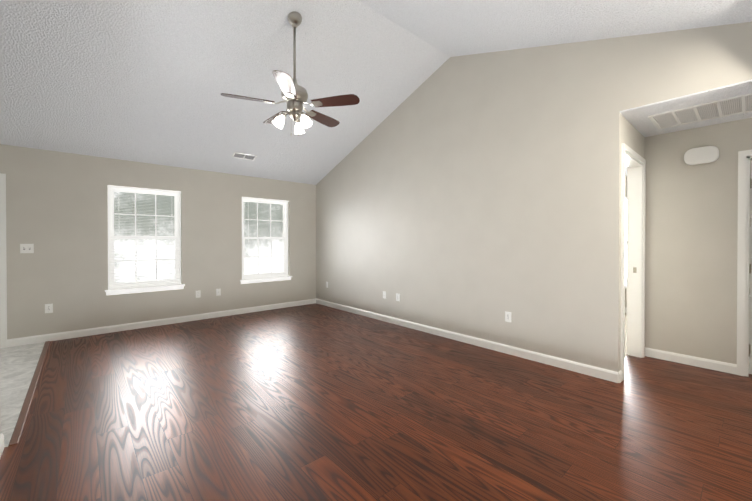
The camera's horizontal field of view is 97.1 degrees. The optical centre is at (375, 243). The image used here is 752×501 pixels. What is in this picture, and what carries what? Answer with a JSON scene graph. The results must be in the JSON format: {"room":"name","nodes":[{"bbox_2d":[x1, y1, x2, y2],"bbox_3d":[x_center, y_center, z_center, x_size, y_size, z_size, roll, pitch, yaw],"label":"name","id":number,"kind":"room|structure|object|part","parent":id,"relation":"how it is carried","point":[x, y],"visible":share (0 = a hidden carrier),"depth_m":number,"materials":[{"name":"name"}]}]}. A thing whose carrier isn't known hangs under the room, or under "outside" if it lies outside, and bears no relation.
{"room":"empty living room","nodes":[
{"label":"empty living room","id":0,"kind":"room"},
{"bbox_2d":[0,389,0,433],"bbox_3d":[-0.956,-0.593,0.416,0.120,3.745,4.240,0,0,-42],"label":"wall","id":1,"kind":"structure","parent":0,"point":[0,411],"depth_m":2.05,"materials":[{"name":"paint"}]},
{"bbox_2d":[0,433,3,457],"bbox_3d":[-0.920,1.232,0.489,0.014,0.095,4.224,0,0,-42],"label":"baseboard","id":2,"kind":"structure","parent":1,"relation":"attached to","point":[1,435],"depth_m":2.01,"materials":[{"name":"white wood"}]},
{"bbox_2d":[0,445,12,483],"bbox_3d":[-0.855,1.330,0.437,0.062,0.100,4.360,0,0,-42],"label":"wood floor strip","id":3,"kind":"object","parent":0,"point":[5,455],"visible":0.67,"depth_m":1.95,"materials":[{"name":"brown wood"}]},
{"bbox_2d":[0,342,44,446],"bbox_3d":[-3.870,1.316,2.614,1.677,0.100,2.900,0,0,-42],"label":"floor","id":4,"kind":"structure","parent":0,"point":[18,364],"depth_m":3.10,"materials":[{"name":"grey tile"}]},
{"bbox_2d":[0,144,315,338],"bbox_3d":[-3.348,0.000,5.083,5.750,2.500,0.150,0,0,-42],"label":"wall","id":5,"kind":"structure","parent":0,"point":[57,209],"depth_m":4.62,"materials":[{"name":"paint"}]},
{"bbox_2d":[0,173,6,348],"bbox_3d":[-4.832,0.215,3.654,1.026,2.088,0.018,0,0,-42],"label":"door frame","id":6,"kind":"structure","parent":5,"relation":"attached to","point":[3,304],"depth_m":3.97,"materials":[{"name":"white wood"}]},
{"bbox_2d":[20,244,33,252],"bbox_3d":[-4.321,0.066,4.109,0.116,0.116,0.014,0,0,-42],"label":"double light switch","id":7,"kind":"object","parent":5,"relation":"attached to","point":[26,248],"visible":1,"depth_m":4.11,"materials":[{"name":"white plastic"}]},
{"bbox_2d":[45,304,52,312],"bbox_3d":[-4.181,0.835,4.242,0.072,0.116,0.009,0,0,-42],"label":"electrical outlet","id":8,"kind":"object","parent":5,"relation":"attached to","point":[48,308],"visible":1,"depth_m":4.24,"materials":[{"name":"white plastic"}]},
{"bbox_2d":[108,185,180,288],"bbox_3d":[-3.458,-0.085,4.996,0.910,1.470,0.122,0,0,-42],"label":"window","id":9,"kind":"structure","parent":5,"relation":"in","point":[143,252],"depth_m":4.95,"materials":[{"name":"white plastic"}]},
{"bbox_3d":[-3.487,-0.425,5.026,0.840,0.720,0.028,0,0,-42],"label":"window sash","id":10,"kind":"part","parent":9,"relation":"part of","materials":[{"name":"white plastic"}]},
{"bbox_3d":[-3.466,0.255,5.007,0.840,0.720,0.028,0,0,-42],"label":"window sash","id":11,"kind":"part","parent":9,"relation":"part of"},
{"bbox_3d":[-3.426,-0.085,4.960,0.894,1.463,0.025,0,0,-42],"label":"window blind rails","id":12,"kind":"part","parent":9,"relation":"part of","materials":[{"name":"white plastic"}]},
{"bbox_3d":[-3.480,-0.425,5.019,0.760,0.640,0.003,0,0,-42],"label":"glass","id":13,"kind":"part","parent":9,"relation":"part of","materials":[{"name":"glass"}]},
{"bbox_3d":[-3.458,0.255,4.999,0.760,0.640,0.003,0,0,-42],"label":"glass","id":14,"kind":"part","parent":9,"relation":"part of","materials":[{"name":"glass"}]},
{"bbox_2d":[105,284,184,294],"bbox_3d":[-3.416,0.688,4.954,0.980,0.075,0.110,0,0,-42],"label":"window sill","id":15,"kind":"structure","parent":5,"relation":"attached to","point":[140,289],"depth_m":4.89,"materials":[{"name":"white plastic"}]},
{"bbox_2d":[7,299,315,346],"bbox_3d":[-2.849,1.200,5.424,4.282,0.095,0.014,0,0,-42],"label":"baseboard","id":16,"kind":"structure","parent":5,"relation":"attached to","point":[136,325],"depth_m":4.87,"materials":[{"name":"white wood"}]},
{"bbox_2d":[196,290,200,297],"bbox_3d":[-2.888,0.828,5.391,0.072,0.116,0.009,0,0,-42],"label":"electrical outlet","id":17,"kind":"object","parent":5,"relation":"attached to","point":[198,293],"visible":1,"depth_m":5.39,"materials":[{"name":"white plastic"}]},
{"bbox_2d":[216,289,220,295],"bbox_3d":[-2.655,0.826,5.597,0.072,0.116,0.011,0,0,-42],"label":"electrical outlet","id":18,"kind":"object","parent":5,"relation":"attached to","point":[218,292],"visible":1,"depth_m":5.60,"materials":[{"name":"white plastic"}]},
{"bbox_2d":[242,197,288,278],"bbox_3d":[-2.079,-0.093,6.222,0.920,1.470,0.122,0,0,-42],"label":"window","id":19,"kind":"structure","parent":5,"relation":"in","point":[286,263],"depth_m":6.20,"materials":[{"name":"white plastic"}]},
{"bbox_2d":[248,199,248,229],"bbox_3d":[-2.286,-0.085,5.955,0.002,1.430,0.002,0,0,-42],"label":"blind cord","id":20,"kind":"object","parent":19,"relation":"hanging from","point":[248,199],"depth_m":5.95,"materials":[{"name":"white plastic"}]},
{"bbox_3d":[-2.101,-0.433,6.244,0.770,0.640,0.003,0,0,-42],"label":"glass","id":21,"kind":"part","parent":19,"relation":"part of","materials":[{"name":"clear glass"}]},
{"bbox_3d":[-2.108,-0.433,6.252,0.850,0.720,0.028,0,0,-42],"label":"window sash","id":22,"kind":"part","parent":19,"relation":"part of","materials":[{"name":"white plastic"}]},
{"bbox_3d":[-2.086,0.247,6.232,0.850,0.720,0.028,0,0,-42],"label":"window sash","id":23,"kind":"part","parent":19,"relation":"part of","materials":[{"name":"white plastic"}]},
{"bbox_3d":[-2.079,0.247,6.225,0.770,0.640,0.003,0,0,-42],"label":"glass","id":24,"kind":"part","parent":19,"relation":"part of","materials":[{"name":"glass"}]},
{"bbox_3d":[-2.046,-0.093,6.185,0.904,1.463,0.025,0,0,-42],"label":"window blind rails","id":25,"kind":"part","parent":19,"relation":"part of","materials":[{"name":"white plastic"}]},
{"bbox_2d":[282,206,282,260],"bbox_3d":[-1.790,-0.088,6.396,0.002,1.430,0.002,0,0,-42],"label":"blind cord","id":26,"kind":"object","parent":19,"relation":"hanging from","point":[282,224],"depth_m":6.41,"materials":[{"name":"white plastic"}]},
{"bbox_2d":[240,276,291,283],"bbox_3d":[-2.037,0.680,6.179,0.990,0.075,0.110,0,0,-42],"label":"window sill","id":27,"kind":"structure","parent":5,"relation":"attached to","point":[258,280],"depth_m":6.12,"materials":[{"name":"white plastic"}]},
{"bbox_2d":[0,0,449,184],"bbox_3d":[-2.241,-1.862,3.827,5.750,1.472,3.480,0,0,-42],"label":"ceiling","id":28,"kind":"structure","parent":0,"point":[147,81],"depth_m":3.78,"materials":[{"name":"white paint"}]},
{"bbox_2d":[232,152,256,160],"bbox_3d":[-2.113,-1.395,5.333,0.360,0.008,0.150,0,-20,-42],"label":"ceiling vent","id":29,"kind":"object","parent":28,"relation":"in","point":[244,156],"visible":1,"depth_m":5.33,"materials":[{"name":"white metal"}]},
{"bbox_2d":[233,153,254,159],"label":"grille","id":30,"kind":"object","parent":29,"relation":"attached to","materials":[{"name":"white metal"}]},
{"bbox_2d":[220,11,359,135],"bbox_3d":[-0.853,-1.692,3.393,1.303,1.209,1.255,0,0,-42],"label":"ceiling fan","id":31,"kind":"object","parent":28,"relation":"hanging from","point":[294,94],"visible":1,"depth_m":3.29,"materials":[{"name":"brown wood"}]},
{"bbox_3d":[-1.223,-1.388,3.190,0.477,0.041,0.266,0,0,-42],"label":"blade","id":32,"kind":"part","parent":31,"relation":"part of","materials":[{"name":"brown wood"}]},
{"bbox_3d":[-1.104,-1.391,3.689,0.155,0.041,0.481,0,0,-42],"label":"blade","id":33,"kind":"part","parent":31,"relation":"part of","materials":[{"name":"brown wood"}]},
{"bbox_3d":[-0.966,-1.207,3.284,0.121,0.134,0.116,0,0,-42],"label":"lamp shade","id":34,"kind":"part","parent":31,"relation":"part of","materials":[{"name":"white glass"}]},
{"bbox_3d":[-0.788,-1.386,2.924,0.369,0.041,0.435,0,0,-42],"label":"blade","id":35,"kind":"part","parent":31,"relation":"part of","materials":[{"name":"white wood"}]},
{"bbox_3d":[-0.821,-1.537,3.352,0.256,0.235,0.256,0,0,-42],"label":"motor","id":36,"kind":"part","parent":31,"relation":"part of","materials":[{"name":"silver metal"}]},
{"bbox_3d":[-0.811,-1.208,3.518,0.117,0.134,0.117,0,0,-42],"label":"lamp shade","id":37,"kind":"part","parent":31,"relation":"part of","materials":[{"name":"white glass"}]},
{"bbox_3d":[-0.685,-1.207,3.267,0.116,0.134,0.121,0,0,-42],"label":"lamp shade","id":38,"kind":"part","parent":31,"relation":"part of","materials":[{"name":"white glass"}]},
{"bbox_3d":[-0.596,-1.391,3.724,0.480,0.041,0.249,0,0,-42],"label":"blade","id":39,"kind":"part","parent":31,"relation":"part of","materials":[{"name":"brown wood"}]},
{"bbox_3d":[-0.402,-1.388,3.252,0.357,0.041,0.443,0,0,-42],"label":"blade","id":40,"kind":"part","parent":31,"relation":"part of","materials":[{"name":"brown wood"}]},
{"bbox_2d":[0,303,751,500],"bbox_3d":[0.131,1.312,3.253,5.153,0.100,7.260,0,0,-42],"label":"floor","id":41,"kind":"structure","parent":0,"point":[314,402],"depth_m":2.36,"materials":[{"name":"brown wood"}]},
{"bbox_2d":[8,341,49,445],"bbox_3d":[-3.237,1.259,3.163,0.044,0.007,2.880,0,0,-42],"label":"trim","id":42,"kind":"structure","parent":41,"relation":"on","point":[17,431],"depth_m":2.64,"materials":[{"name":"brown"}]},
{"bbox_2d":[316,22,751,367],"bbox_3d":[1.145,-0.618,4.262,0.120,3.745,7.040,0,0,-42],"label":"wall","id":43,"kind":"structure","parent":0,"point":[463,194],"depth_m":3.81,"materials":[{"name":"paint"}]},
{"bbox_2d":[396,293,399,300],"bbox_3d":[0.333,0.830,5.088,0.009,0.116,0.072,0,0,-42],"label":"electrical outlet","id":44,"kind":"object","parent":43,"relation":"attached to","point":[397,297],"visible":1,"depth_m":5.09,"materials":[{"name":"white plastic"}]},
{"bbox_2d":[505,311,510,321],"bbox_3d":[1.502,0.838,3.773,0.009,0.116,0.072,0,0,-42],"label":"electrical outlet","id":45,"kind":"object","parent":43,"relation":"attached to","point":[507,316],"visible":1,"depth_m":3.77,"materials":[{"name":"white plastic"}]},
{"bbox_2d":[316,299,736,382],"bbox_3d":[1.498,1.206,4.588,1.094,0.095,7.040,0,0,-42],"label":"baseboard","id":46,"kind":"structure","parent":43,"relation":"attached to","point":[598,372],"depth_m":3.59,"materials":[{"name":"white wood"}]},
{"bbox_2d":[358,0,751,136],"bbox_3d":[0.617,-1.874,1.423,6.830,1.415,3.910,0,0,-42],"label":"ceiling","id":47,"kind":"structure","parent":0,"point":[451,28],"depth_m":2.98,"materials":[{"name":"white paint"}]},
{"bbox_2d":[648,93,751,129],"bbox_3d":[2.963,-1.171,2.958,0.530,0.010,0.760,0,0,-42],"label":"ceiling vent","id":48,"kind":"object","parent":47,"relation":"in","point":[736,105],"visible":1,"depth_m":2.97,"materials":[{"name":"white metal"}]},
{"bbox_2d":[603,111,644,371],"bbox_3d":[2.601,0.034,3.440,1.200,2.452,0.120,0,0,-42],"label":"wall","id":49,"kind":"structure","parent":0,"point":[619,128],"depth_m":3.04,"materials":[{"name":"paint"}]},
{"bbox_2d":[621,143,645,380],"bbox_3d":[2.571,0.172,3.414,0.956,2.178,0.156,0,0,-42],"label":"door frame","id":50,"kind":"structure","parent":49,"relation":"attached to","point":[635,206],"depth_m":3.66,"materials":[{"name":"white wood"}]},
{"bbox_2d":[624,313,627,357],"bbox_3d":[2.337,1.294,5.718,3.700,0.104,3.625,0,0,-42],"label":"floor","id":51,"kind":"structure","parent":0,"point":[625,354],"depth_m":4.49,"materials":[{"name":"beige"}]},
{"bbox_2d":[625,176,626,307],"bbox_3d":[3.726,-0.007,6.864,0.150,2.490,3.745,0,0,-42],"label":"wall","id":52,"kind":"structure","parent":0,"point":[626,196],"depth_m":5.92,"materials":[{"name":"paint"}]},
{"bbox_2d":[645,118,751,363],"bbox_3d":[3.707,0.018,3.008,0.120,2.490,1.995,0,0,-42],"label":"wall","id":53,"kind":"structure","parent":0,"point":[691,230],"depth_m":3.42,"materials":[{"name":"paint"}]},
{"bbox_2d":[684,146,718,164],"bbox_3d":[3.283,-0.884,3.351,0.049,0.160,0.250,0,0,-42],"label":"door chime","id":54,"kind":"object","parent":53,"relation":"attached to","point":[701,155],"visible":1,"depth_m":3.33,"materials":[{"name":"white plastic"}]},
{"bbox_2d":[737,150,751,376],"bbox_3d":[3.823,0.195,2.868,0.140,2.138,0.946,0,0,-42],"label":"door frame","id":55,"kind":"structure","parent":53,"relation":"attached to","point":[741,247],"depth_m":3.15,"materials":[{"name":"white wood"}]},
{"bbox_3d":[3.583,0.222,3.178,0.042,1.670,0.011,0,0,-42],"label":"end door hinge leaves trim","id":56,"kind":"part","parent":55,"relation":"part of","materials":[{"name":"white wood"}]},
{"bbox_2d":[749,160,751,373],"bbox_3d":[3.877,0.226,3.412,0.794,2.046,0.184,0,0,-42],"label":"door","id":57,"kind":"structure","parent":53,"relation":"in","point":[750,294],"depth_m":3.17,"materials":[{"name":"white wood"}]},
{"bbox_2d":[749,160,750,293],"bbox_3d":[4.724,0.012,3.912,0.120,2.490,1.995,0,0,-42],"label":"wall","id":58,"kind":"structure","parent":0,"point":[750,217],"depth_m":4.02,"materials":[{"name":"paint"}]},
{"label":"outside","id":59,"kind":"structure","parent":0,"visible":0},
{"bbox_2d":[625,200,626,284],"bbox_3d":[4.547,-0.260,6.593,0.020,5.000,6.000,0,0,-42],"label":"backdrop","id":60,"kind":"structure","parent":59,"point":[625,243],"depth_m":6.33,"materials":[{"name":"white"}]},
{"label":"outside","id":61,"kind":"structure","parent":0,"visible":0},
{"bbox_2d":[114,192,283,282],"bbox_3d":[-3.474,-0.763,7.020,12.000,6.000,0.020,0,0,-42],"label":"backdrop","id":62,"kind":"structure","parent":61,"point":[144,229],"depth_m":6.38,"materials":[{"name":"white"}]}
]}

